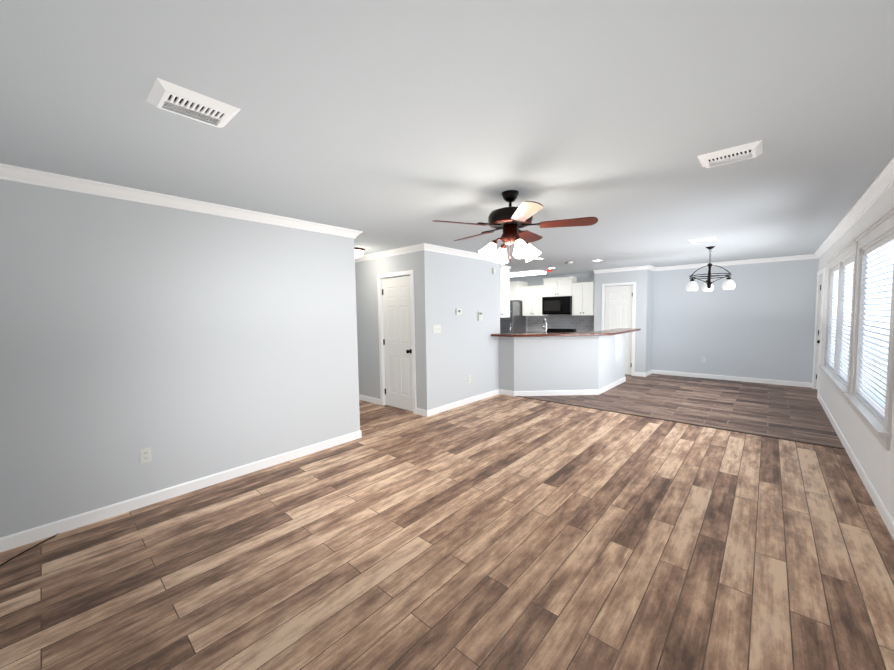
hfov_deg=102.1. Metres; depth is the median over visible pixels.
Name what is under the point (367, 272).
wall
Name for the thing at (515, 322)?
stainless refrigerator
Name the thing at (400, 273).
door frame
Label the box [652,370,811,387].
baseboard
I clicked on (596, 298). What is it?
wall
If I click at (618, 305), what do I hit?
pantry door
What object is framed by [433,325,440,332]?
switch plate
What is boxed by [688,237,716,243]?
ceiling vent
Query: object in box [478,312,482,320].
alarm keypad
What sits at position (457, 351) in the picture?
wall
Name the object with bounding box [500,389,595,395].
baseboard
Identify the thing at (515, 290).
upper cabinet
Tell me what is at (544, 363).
wall
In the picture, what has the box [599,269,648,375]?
wall
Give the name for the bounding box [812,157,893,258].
crown molding
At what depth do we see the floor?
2.21 m
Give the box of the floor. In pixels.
[0,374,893,669]
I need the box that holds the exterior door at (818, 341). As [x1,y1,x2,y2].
[816,275,822,390]
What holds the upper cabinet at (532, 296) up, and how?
attached to the wall at (581, 277)
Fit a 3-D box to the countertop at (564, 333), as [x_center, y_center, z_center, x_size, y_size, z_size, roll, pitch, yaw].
[1.666,-0.016,6.410,1.230,0.038,1.330,2,5,42]
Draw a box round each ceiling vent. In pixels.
[146,78,240,127]
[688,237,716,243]
[697,140,762,167]
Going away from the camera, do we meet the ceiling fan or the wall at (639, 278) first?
the ceiling fan
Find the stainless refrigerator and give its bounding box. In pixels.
[500,302,525,332]
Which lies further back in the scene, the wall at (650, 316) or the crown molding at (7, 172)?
the wall at (650, 316)
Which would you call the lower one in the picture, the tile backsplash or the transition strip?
the transition strip
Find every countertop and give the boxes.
[491,332,581,336]
[559,328,640,335]
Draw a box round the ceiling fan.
[433,190,597,263]
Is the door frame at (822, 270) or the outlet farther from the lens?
the door frame at (822, 270)
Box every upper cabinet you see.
[500,265,510,317]
[510,281,527,300]
[522,285,548,315]
[543,276,576,296]
[572,282,593,314]
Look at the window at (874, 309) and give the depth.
3.01 m
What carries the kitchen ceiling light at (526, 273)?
attached to the ceiling
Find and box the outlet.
[139,447,151,463]
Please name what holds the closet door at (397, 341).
in the wall at (367, 272)
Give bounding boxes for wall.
[0,179,359,537]
[355,251,420,408]
[418,250,499,409]
[499,336,590,390]
[510,272,593,331]
[591,333,625,389]
[594,273,606,331]
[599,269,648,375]
[607,258,818,382]
[647,270,652,371]
[813,184,893,520]
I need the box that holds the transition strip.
[517,396,844,449]
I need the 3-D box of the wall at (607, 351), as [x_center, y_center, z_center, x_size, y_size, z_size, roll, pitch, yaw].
[3.145,0.479,6.981,0.120,1.060,1.570,2,5,42]
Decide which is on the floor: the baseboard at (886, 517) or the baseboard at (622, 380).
the baseboard at (622, 380)
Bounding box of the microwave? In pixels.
[542,296,571,314]
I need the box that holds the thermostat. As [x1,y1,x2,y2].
[455,309,461,313]
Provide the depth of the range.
9.49 m
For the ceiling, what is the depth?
1.75 m
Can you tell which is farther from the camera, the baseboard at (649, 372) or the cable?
the baseboard at (649, 372)
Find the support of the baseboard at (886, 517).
attached to the wall at (875, 458)
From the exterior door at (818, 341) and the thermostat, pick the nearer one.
the thermostat
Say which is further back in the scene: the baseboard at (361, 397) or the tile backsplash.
the tile backsplash
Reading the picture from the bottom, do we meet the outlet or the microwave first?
the outlet
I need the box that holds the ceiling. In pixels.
[0,0,893,278]
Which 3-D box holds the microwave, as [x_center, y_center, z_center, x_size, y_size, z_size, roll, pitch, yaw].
[2.904,-0.763,9.376,0.755,0.455,0.413,2,5,42]
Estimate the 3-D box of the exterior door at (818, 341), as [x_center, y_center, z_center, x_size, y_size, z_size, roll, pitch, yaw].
[6.363,-0.015,6.168,0.113,2.030,0.900,2,5,42]
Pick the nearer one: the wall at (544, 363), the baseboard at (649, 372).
the wall at (544, 363)
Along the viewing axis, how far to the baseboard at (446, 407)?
5.72 m
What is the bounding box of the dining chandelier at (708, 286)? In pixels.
[686,246,734,291]
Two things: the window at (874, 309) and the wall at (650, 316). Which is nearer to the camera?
the window at (874, 309)
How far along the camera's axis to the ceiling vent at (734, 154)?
2.23 m
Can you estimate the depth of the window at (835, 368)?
4.40 m
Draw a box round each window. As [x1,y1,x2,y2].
[819,237,857,403]
[843,203,893,450]
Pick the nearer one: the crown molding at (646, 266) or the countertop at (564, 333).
the countertop at (564, 333)
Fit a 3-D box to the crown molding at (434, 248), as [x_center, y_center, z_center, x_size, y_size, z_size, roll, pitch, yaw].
[0.345,-1.279,5.743,0.070,0.080,1.880,2,5,42]
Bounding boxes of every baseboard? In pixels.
[0,430,359,551]
[359,394,380,404]
[424,389,499,416]
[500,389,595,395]
[596,377,625,393]
[644,370,651,376]
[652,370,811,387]
[818,394,893,539]
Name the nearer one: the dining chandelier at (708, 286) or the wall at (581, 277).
the dining chandelier at (708, 286)
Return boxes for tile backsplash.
[528,314,593,331]
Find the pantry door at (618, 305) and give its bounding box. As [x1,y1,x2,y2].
[605,285,632,374]
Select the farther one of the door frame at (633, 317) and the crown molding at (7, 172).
the door frame at (633, 317)
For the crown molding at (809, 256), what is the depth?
7.21 m
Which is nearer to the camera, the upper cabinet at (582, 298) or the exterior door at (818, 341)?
the exterior door at (818, 341)
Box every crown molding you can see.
[0,163,362,238]
[355,243,428,262]
[427,244,493,261]
[593,265,651,272]
[656,254,811,270]
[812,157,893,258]
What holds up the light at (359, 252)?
attached to the ceiling
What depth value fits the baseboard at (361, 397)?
6.09 m
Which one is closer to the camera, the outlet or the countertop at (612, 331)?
the outlet
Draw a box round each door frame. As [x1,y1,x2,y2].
[377,270,415,413]
[601,282,635,375]
[812,267,824,398]
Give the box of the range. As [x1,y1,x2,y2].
[547,328,575,332]
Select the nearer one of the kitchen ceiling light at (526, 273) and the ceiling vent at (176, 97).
the ceiling vent at (176, 97)
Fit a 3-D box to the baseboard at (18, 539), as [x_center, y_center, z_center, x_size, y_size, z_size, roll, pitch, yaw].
[-1.968,1.268,3.298,0.012,0.090,2.790,2,5,42]
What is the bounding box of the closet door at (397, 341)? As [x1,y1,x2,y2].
[382,276,412,410]
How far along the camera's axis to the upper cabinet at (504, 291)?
6.64 m
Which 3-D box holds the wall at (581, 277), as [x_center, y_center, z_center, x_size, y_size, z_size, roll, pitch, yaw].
[2.215,-0.406,10.382,4.220,2.442,0.120,2,5,42]
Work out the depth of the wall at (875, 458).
3.32 m
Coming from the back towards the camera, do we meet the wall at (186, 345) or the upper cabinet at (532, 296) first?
the upper cabinet at (532, 296)
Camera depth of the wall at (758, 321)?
7.30 m
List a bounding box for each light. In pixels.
[355,247,364,257]
[510,270,546,276]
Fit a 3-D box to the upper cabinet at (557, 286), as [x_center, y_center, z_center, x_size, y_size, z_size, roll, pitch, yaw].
[2.919,-1.239,9.372,0.765,0.485,0.345,2,5,42]
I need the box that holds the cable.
[0,533,58,565]
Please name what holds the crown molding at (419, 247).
attached to the wall at (367, 272)

